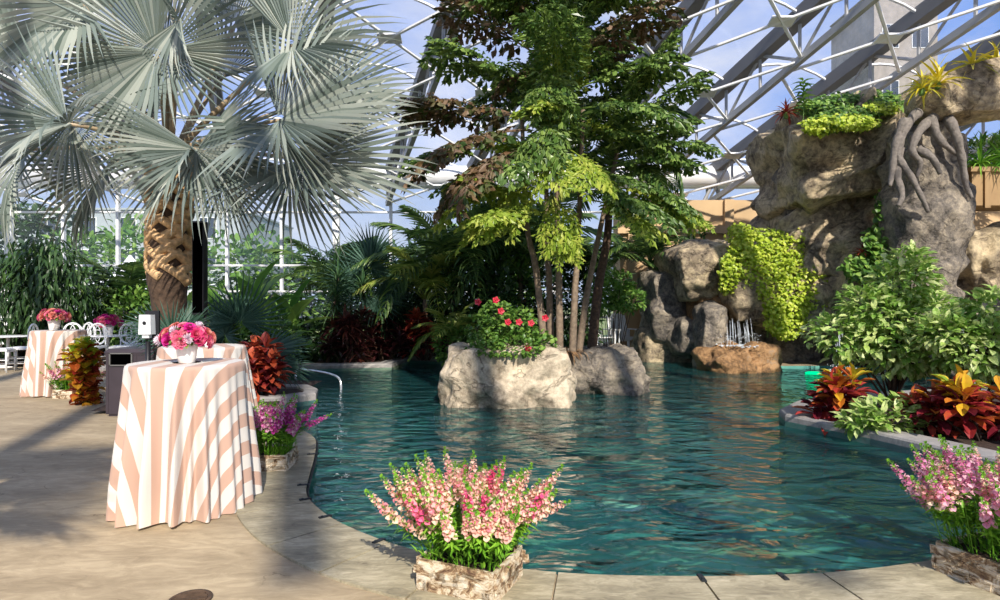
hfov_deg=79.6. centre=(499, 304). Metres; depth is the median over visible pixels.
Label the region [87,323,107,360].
dining chair
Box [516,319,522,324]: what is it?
flower
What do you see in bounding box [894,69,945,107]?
bromeliad
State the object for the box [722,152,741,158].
plate
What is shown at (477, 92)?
plate
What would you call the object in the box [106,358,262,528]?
tablecloth
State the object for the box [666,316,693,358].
boulder
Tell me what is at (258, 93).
plate
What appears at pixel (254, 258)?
tree
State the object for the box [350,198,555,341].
palm
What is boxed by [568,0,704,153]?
rafter
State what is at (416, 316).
plant
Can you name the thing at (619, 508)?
lamp
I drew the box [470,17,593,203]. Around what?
roof truss chord
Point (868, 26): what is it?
tower building
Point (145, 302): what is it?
shrub
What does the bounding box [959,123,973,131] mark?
rafter
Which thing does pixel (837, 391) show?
plant
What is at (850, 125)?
trailing plant
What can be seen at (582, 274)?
shrub
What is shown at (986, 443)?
soil bed
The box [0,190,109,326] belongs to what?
tree
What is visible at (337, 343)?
plant
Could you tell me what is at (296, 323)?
shrub
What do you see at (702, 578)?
bracket
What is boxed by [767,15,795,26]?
plate
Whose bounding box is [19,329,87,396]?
tablecloth
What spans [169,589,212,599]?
floor drain
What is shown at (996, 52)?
bromeliad
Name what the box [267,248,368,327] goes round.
tree
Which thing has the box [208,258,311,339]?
banana plant
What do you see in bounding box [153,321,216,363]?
flower vase
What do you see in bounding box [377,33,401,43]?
plate
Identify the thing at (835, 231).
rock
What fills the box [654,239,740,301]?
boulder
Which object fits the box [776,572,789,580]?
bracket
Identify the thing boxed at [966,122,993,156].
roof truss chord
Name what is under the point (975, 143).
shrub
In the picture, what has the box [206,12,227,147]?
rafter
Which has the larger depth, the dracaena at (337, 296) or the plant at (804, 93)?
the dracaena at (337, 296)
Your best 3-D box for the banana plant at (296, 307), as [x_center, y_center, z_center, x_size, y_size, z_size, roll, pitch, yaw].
[-4.977,0.380,14.398,1.750,2.129,2.052,0,0,28]
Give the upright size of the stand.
1.430 m
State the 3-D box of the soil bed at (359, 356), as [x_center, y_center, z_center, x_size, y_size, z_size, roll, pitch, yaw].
[-4.500,1.440,18.300,27.000,0.001,7.800,0,0,0]
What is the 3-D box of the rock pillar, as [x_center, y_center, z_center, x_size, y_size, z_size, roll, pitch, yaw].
[9.059,-1.330,12.883,1.665,5.719,1.766,0,0,-5]
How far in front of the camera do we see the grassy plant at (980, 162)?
12.90 m
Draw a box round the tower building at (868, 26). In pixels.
[830,0,937,99]
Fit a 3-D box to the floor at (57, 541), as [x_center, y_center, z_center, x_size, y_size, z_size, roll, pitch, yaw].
[2.000,1.500,1.500,44.000,0.001,43.000,0,0,0]
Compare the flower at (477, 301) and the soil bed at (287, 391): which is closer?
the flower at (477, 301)
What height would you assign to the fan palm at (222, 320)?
2.083 m
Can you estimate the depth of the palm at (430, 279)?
15.27 m
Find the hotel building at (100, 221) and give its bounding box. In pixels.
[0,208,293,319]
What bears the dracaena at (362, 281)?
on the soil bed at (359, 356)
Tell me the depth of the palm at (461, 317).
14.07 m
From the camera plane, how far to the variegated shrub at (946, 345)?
7.57 m
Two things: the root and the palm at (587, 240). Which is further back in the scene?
the palm at (587, 240)
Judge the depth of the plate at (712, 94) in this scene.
16.02 m
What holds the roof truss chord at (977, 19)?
attached to the rafter at (926, 10)
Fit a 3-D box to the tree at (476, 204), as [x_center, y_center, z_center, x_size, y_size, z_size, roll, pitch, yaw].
[0.089,-2.273,36.038,8.573,8.346,5.601,0,0,-3]
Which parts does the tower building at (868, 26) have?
pane, pane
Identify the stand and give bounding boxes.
[138,311,159,360]
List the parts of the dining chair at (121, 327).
seat, backrest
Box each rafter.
[0,61,63,170]
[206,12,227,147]
[312,0,325,90]
[385,1,455,170]
[466,36,549,167]
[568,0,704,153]
[635,0,830,164]
[708,0,957,170]
[900,29,999,94]
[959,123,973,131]
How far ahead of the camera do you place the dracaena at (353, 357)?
14.61 m
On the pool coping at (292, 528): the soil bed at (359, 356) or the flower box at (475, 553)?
the flower box at (475, 553)
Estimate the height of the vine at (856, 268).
2.416 m
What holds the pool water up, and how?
in the wall at (312, 490)
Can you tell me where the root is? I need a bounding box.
[888,108,973,212]
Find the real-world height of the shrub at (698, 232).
3.816 m
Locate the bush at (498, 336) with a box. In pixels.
[464,297,560,359]
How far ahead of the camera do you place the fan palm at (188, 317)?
8.07 m
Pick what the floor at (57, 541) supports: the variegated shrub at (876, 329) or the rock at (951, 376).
the rock at (951, 376)
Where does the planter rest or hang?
on the rock at (983, 249)
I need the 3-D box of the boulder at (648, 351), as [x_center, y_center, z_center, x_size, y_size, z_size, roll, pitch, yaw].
[4.896,1.336,17.431,2.208,1.710,2.389,0,0,-6]
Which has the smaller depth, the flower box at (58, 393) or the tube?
the flower box at (58, 393)
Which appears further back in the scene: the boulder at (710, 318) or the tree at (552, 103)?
the boulder at (710, 318)
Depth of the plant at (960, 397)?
6.35 m
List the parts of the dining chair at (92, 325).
backrest, seat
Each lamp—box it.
[595,494,646,513]
[805,371,820,374]
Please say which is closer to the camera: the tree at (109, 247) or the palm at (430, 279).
the palm at (430, 279)
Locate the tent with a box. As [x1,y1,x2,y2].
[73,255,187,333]
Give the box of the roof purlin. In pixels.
[7,0,999,165]
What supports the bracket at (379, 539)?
attached to the wall at (312, 490)
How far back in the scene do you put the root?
11.99 m
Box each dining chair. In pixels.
[0,347,15,372]
[5,323,38,370]
[63,322,81,328]
[82,322,95,339]
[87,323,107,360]
[109,324,138,348]
[123,322,144,346]
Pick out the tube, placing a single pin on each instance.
(711, 177)
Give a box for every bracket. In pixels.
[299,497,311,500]
[318,514,331,518]
[372,538,385,543]
[696,573,706,581]
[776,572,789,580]
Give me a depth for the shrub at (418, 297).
16.83 m
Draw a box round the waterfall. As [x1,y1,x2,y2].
[716,318,760,347]
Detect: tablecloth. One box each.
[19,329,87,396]
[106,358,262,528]
[156,344,257,414]
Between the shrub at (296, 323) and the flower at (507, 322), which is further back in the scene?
the shrub at (296, 323)
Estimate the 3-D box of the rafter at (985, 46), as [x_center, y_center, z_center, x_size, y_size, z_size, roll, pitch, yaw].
[16.904,-7.854,5.201,0.340,6.538,36.012,0,0,-21]
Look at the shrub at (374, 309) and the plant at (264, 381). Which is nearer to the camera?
the plant at (264, 381)
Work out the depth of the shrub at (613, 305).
13.29 m
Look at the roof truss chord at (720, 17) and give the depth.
13.99 m
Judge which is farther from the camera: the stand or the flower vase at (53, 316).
the flower vase at (53, 316)
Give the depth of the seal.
5.42 m
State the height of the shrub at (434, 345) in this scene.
1.069 m
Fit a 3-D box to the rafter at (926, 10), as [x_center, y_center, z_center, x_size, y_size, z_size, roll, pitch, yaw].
[13.974,-7.854,5.201,0.340,6.538,36.012,0,0,-21]
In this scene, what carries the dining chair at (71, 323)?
on the floor at (57, 541)
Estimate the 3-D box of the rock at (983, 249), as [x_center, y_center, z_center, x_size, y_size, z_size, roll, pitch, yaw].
[11.650,-0.482,14.117,3.585,3.193,2.980,0,0,0]
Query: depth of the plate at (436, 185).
20.71 m
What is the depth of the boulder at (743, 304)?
14.60 m
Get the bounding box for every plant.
[56,336,104,405]
[187,280,270,343]
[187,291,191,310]
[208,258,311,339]
[240,332,294,401]
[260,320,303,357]
[272,278,338,354]
[316,302,376,362]
[362,306,412,361]
[395,307,447,360]
[790,77,815,119]
[793,89,904,134]
[793,360,879,435]
[797,101,901,138]
[888,381,989,438]
[909,364,999,440]
[967,134,999,176]
[967,136,999,174]
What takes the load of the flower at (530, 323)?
on the bush at (498, 336)
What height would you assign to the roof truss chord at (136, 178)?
6.522 m
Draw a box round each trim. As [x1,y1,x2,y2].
[99,355,445,408]
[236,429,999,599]
[258,384,317,433]
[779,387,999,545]
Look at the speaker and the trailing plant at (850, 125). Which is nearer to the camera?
the speaker
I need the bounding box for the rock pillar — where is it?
[875,120,975,362]
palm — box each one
[0,0,437,347]
[61,255,217,330]
[117,299,212,359]
[199,269,314,389]
[261,236,397,348]
[316,221,420,358]
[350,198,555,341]
[352,245,491,359]
[408,299,487,361]
[423,184,631,329]
[515,225,658,342]
[584,221,689,292]
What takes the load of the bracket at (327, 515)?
attached to the wall at (312, 490)
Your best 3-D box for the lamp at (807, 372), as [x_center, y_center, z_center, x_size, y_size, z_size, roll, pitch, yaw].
[7.226,1.560,13.765,0.420,0.060,0.420,0,0,0]
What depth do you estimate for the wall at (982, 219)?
15.90 m
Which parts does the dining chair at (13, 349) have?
leg, seat, leg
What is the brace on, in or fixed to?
attached to the tube
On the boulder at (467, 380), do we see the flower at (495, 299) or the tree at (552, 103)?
the tree at (552, 103)
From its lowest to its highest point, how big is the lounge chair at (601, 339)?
1.188 m
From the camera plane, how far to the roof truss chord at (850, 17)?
15.16 m
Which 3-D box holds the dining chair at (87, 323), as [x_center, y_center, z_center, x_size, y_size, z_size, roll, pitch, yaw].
[-10.355,0.964,14.816,0.475,1.075,0.504,0,0,17]
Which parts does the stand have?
post, plate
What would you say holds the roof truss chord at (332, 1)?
attached to the rafter at (322, 3)
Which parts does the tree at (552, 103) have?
stem, stem, stem, stem, stem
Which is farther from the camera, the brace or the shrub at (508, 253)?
the brace
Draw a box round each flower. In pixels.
[475,299,480,304]
[493,297,499,302]
[498,308,504,313]
[505,319,511,324]
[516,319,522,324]
[528,320,534,325]
[542,315,548,320]
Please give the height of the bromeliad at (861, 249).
0.536 m
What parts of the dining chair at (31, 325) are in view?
seat, backrest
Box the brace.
[703,187,721,199]
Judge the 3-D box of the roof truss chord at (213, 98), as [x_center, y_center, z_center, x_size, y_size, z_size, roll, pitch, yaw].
[-6.346,-6.879,12.411,0.140,6.522,20.605,0,0,-21]
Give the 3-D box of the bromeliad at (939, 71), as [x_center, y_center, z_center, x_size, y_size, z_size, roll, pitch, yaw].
[8.606,-4.513,11.877,1.212,1.065,1.282,0,0,0]
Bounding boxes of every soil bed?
[0,344,612,364]
[92,380,320,410]
[261,388,302,394]
[834,399,999,450]
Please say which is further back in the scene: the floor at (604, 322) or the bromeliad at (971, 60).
the floor at (604, 322)
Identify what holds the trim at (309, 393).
attached to the wall at (312, 490)
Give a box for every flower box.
[39,361,105,398]
[252,391,331,471]
[364,446,570,599]
[886,434,999,595]
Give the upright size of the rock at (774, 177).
3.916 m
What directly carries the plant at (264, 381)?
on the soil bed at (103, 408)
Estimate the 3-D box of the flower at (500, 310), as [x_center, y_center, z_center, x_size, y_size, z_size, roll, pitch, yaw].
[0.020,0.091,9.050,0.107,0.112,0.062,0,0,0]
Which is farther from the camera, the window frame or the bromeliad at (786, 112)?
the window frame
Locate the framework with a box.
[0,0,999,210]
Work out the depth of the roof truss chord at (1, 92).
19.47 m
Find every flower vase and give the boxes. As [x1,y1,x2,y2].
[37,308,71,329]
[93,314,123,334]
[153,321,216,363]
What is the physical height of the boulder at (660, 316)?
2.303 m
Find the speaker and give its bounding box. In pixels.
[192,221,207,325]
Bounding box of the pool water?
[279,362,979,575]
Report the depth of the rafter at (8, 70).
17.22 m
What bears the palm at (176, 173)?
on the floor at (57, 541)
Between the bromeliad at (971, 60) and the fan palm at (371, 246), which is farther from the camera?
the fan palm at (371, 246)
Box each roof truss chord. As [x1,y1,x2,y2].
[0,84,68,205]
[75,36,143,196]
[195,9,229,205]
[308,0,335,199]
[385,9,461,205]
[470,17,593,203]
[549,0,742,195]
[633,0,878,198]
[706,0,999,199]
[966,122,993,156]
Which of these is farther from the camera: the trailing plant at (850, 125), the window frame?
the window frame
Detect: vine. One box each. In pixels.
[716,222,829,341]
[836,189,894,284]
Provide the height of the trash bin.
0.910 m
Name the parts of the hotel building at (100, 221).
pane, pane, pane, pane, pane, pane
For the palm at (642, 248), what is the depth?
17.59 m
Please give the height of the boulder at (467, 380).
1.936 m
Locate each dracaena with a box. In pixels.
[305,248,367,362]
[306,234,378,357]
[329,304,376,362]
[339,263,417,360]
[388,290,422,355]
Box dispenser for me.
[138,315,155,337]
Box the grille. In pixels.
[193,223,201,312]
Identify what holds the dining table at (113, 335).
on the floor at (57, 541)
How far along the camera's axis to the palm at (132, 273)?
16.93 m
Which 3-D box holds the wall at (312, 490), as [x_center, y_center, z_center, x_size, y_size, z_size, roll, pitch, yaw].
[2.799,1.975,11.220,15.401,0.950,15.858,0,0,0]
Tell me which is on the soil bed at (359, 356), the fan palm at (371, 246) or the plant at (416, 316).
the fan palm at (371, 246)
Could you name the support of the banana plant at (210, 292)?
on the floor at (57, 541)
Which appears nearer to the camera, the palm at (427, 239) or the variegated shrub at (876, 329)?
the variegated shrub at (876, 329)
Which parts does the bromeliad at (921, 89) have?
crown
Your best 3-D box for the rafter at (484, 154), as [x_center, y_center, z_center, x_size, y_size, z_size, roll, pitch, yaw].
[5.184,-7.854,5.201,0.340,6.538,36.012,0,0,-21]
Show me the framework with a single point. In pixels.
(878, 7)
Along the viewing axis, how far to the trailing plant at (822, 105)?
13.77 m
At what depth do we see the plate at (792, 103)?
16.42 m
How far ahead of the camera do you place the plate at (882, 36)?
14.07 m
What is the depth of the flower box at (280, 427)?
5.40 m
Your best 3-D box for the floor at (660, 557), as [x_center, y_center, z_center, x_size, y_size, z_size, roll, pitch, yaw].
[2.500,2.450,11.000,23.000,0.001,20.000,0,0,0]
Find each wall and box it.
[275,361,988,545]
[613,199,756,346]
[973,166,999,229]
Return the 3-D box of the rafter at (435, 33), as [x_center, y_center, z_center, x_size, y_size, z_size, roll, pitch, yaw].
[2.254,-7.854,5.201,0.340,6.538,36.012,0,0,-21]
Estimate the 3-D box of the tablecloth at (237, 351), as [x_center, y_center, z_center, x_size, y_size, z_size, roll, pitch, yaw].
[-3.108,0.962,6.299,1.132,1.064,1.218,0,0,0]
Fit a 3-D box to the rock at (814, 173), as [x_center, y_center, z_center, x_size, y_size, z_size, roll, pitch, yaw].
[8.723,-3.698,15.400,3.847,3.388,3.884,0,0,3]
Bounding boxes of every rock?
[745,86,908,220]
[749,196,875,276]
[759,170,794,231]
[809,253,965,339]
[903,57,999,125]
[926,299,999,379]
[956,221,999,299]
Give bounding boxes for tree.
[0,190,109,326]
[33,213,216,321]
[188,223,331,325]
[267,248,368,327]
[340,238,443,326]
[393,0,724,364]
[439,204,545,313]
[531,100,705,347]
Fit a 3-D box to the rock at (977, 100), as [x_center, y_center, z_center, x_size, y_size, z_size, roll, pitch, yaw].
[10.353,-4.409,12.379,3.828,1.352,1.493,0,0,0]
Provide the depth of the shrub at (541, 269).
17.22 m
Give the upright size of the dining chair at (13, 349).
1.075 m
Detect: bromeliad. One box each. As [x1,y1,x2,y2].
[771,98,800,124]
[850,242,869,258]
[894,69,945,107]
[904,53,972,98]
[949,44,999,84]
[976,41,999,59]
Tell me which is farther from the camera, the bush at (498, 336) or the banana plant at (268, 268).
the banana plant at (268, 268)
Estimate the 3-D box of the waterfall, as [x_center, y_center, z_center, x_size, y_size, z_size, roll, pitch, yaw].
[5.775,0.664,14.430,1.107,0.679,1.073,0,0,0]
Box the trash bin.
[104,347,156,415]
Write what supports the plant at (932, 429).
on the soil bed at (986, 443)
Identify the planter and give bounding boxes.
[967,167,999,210]
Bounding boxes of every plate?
[255,89,268,96]
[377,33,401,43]
[428,184,440,189]
[475,89,490,96]
[697,89,716,96]
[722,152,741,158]
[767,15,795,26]
[788,101,801,107]
[873,33,903,43]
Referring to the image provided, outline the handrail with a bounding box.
[295,368,341,395]
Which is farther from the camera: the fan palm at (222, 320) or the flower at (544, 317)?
the fan palm at (222, 320)
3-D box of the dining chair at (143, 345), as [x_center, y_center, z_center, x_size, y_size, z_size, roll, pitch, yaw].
[-9.280,0.964,15.214,0.475,1.075,0.504,0,0,-29]
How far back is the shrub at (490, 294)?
15.18 m
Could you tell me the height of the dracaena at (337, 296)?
2.942 m
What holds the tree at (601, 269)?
on the boulder
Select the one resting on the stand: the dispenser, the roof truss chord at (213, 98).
the dispenser
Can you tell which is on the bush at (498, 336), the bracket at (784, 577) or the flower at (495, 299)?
the flower at (495, 299)
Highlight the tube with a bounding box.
[0,166,759,186]
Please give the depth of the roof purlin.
17.16 m
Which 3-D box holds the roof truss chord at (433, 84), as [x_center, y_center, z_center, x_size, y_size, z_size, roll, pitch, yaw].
[-0.486,-6.879,12.411,0.140,6.522,20.605,0,0,-21]
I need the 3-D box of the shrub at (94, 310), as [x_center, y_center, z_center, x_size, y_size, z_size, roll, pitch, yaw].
[-11.387,0.228,17.556,2.310,2.859,1.535,0,0,-5]
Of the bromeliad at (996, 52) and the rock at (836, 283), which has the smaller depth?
the bromeliad at (996, 52)
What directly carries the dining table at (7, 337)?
on the floor at (57, 541)
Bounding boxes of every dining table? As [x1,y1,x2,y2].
[0,335,26,367]
[90,334,130,364]
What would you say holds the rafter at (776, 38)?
attached to the ceiling
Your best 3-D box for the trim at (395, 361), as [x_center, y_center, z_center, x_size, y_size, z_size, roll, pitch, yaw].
[-4.219,2.050,15.217,10.759,1.300,2.963,0,0,-28]
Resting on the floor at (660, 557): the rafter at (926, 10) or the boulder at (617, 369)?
the boulder at (617, 369)
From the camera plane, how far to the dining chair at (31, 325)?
13.81 m
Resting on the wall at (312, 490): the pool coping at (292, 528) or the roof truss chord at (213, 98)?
the pool coping at (292, 528)
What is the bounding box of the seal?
[306,439,557,574]
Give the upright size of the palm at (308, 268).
3.680 m
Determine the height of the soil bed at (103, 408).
0.001 m
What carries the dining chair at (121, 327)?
on the floor at (57, 541)
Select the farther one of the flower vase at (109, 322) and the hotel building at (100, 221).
the hotel building at (100, 221)
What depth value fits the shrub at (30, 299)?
15.26 m
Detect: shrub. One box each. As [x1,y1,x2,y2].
[0,230,100,361]
[70,263,145,354]
[100,283,152,346]
[199,297,314,377]
[275,313,345,363]
[317,309,412,357]
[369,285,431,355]
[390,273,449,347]
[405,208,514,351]
[428,322,473,365]
[437,244,521,344]
[461,231,535,332]
[488,252,589,347]
[546,261,607,347]
[588,267,649,345]
[665,230,707,246]
[798,239,965,406]
[831,390,943,439]
[905,284,999,390]
[967,130,999,167]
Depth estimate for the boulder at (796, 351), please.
15.73 m
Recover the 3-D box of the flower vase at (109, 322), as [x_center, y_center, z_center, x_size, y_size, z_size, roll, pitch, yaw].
[-9.737,0.485,14.924,0.617,0.530,0.581,0,0,32]
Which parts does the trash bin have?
slot frame, lid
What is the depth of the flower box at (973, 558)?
3.28 m
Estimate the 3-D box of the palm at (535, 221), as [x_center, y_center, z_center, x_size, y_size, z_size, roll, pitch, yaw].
[0.422,-1.009,16.817,5.795,4.901,5.846,0,0,39]
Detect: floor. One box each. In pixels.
[0,308,612,341]
[0,344,875,599]
[316,388,933,575]
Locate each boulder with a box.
[434,340,576,461]
[568,343,653,440]
[630,327,692,379]
[636,267,686,343]
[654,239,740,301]
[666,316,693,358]
[686,295,728,326]
[691,300,728,387]
[691,340,782,400]
[718,260,833,331]
[728,321,868,362]
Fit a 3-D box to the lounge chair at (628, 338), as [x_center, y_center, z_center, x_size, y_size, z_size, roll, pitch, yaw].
[3.875,0.836,18.999,0.864,1.188,1.000,0,0,-17]
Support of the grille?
attached to the speaker
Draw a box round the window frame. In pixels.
[1,187,759,343]
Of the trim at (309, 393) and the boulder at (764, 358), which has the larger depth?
the boulder at (764, 358)
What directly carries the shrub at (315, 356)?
on the soil bed at (359, 356)
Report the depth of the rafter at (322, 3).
14.49 m
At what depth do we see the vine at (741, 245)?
14.48 m
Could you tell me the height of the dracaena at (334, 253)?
3.475 m
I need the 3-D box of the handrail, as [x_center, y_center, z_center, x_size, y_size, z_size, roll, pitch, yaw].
[-3.430,1.458,11.371,1.171,0.490,0.098,0,0,27]

